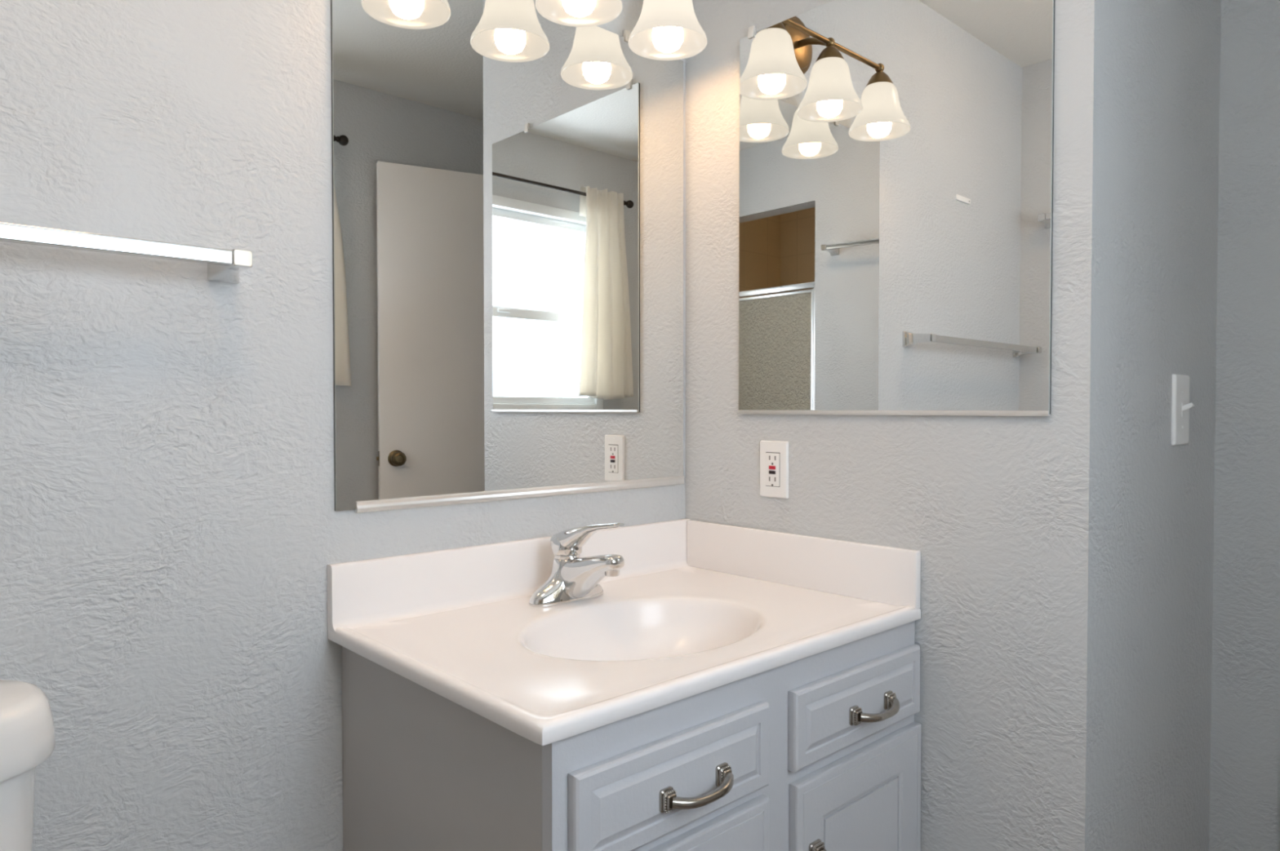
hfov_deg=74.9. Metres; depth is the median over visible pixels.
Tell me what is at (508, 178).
wall mirror
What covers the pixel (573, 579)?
faucet
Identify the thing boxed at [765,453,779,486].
socket
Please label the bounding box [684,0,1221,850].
wall
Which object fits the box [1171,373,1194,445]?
light switch
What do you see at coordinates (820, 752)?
vanity cabinet
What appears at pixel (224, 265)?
towel bar
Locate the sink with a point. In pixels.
(693, 607)
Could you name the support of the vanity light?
attached to the wall at (171, 527)
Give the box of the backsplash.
[327,518,689,634]
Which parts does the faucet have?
lever, spout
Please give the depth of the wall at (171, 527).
1.14 m
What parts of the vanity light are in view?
lamp shade, bulb, lamp shade, bulb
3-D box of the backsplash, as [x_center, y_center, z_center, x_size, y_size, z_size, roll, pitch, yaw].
[-0.180,0.258,1.537,0.786,0.102,0.034,-1,2,-43]
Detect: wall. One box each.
[0,0,685,850]
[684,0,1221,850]
[1208,0,1279,850]
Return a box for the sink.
[327,518,920,746]
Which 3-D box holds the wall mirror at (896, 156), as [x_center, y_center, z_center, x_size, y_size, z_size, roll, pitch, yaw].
[0.406,-0.402,1.463,0.010,0.767,0.606,-1,2,-43]
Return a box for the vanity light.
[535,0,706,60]
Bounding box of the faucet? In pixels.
[528,522,624,607]
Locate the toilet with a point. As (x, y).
(27, 727)
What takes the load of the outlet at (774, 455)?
attached to the wall at (1064, 629)
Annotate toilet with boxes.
[0,680,55,850]
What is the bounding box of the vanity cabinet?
[342,621,920,850]
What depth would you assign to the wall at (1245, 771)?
1.63 m
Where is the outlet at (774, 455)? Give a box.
[760,440,788,498]
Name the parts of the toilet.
tank, tank lid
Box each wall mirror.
[330,0,684,513]
[737,0,1054,416]
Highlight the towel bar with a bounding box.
[0,222,252,284]
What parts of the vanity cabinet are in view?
drawer, handle, door, frame, handle, drawer, door, handle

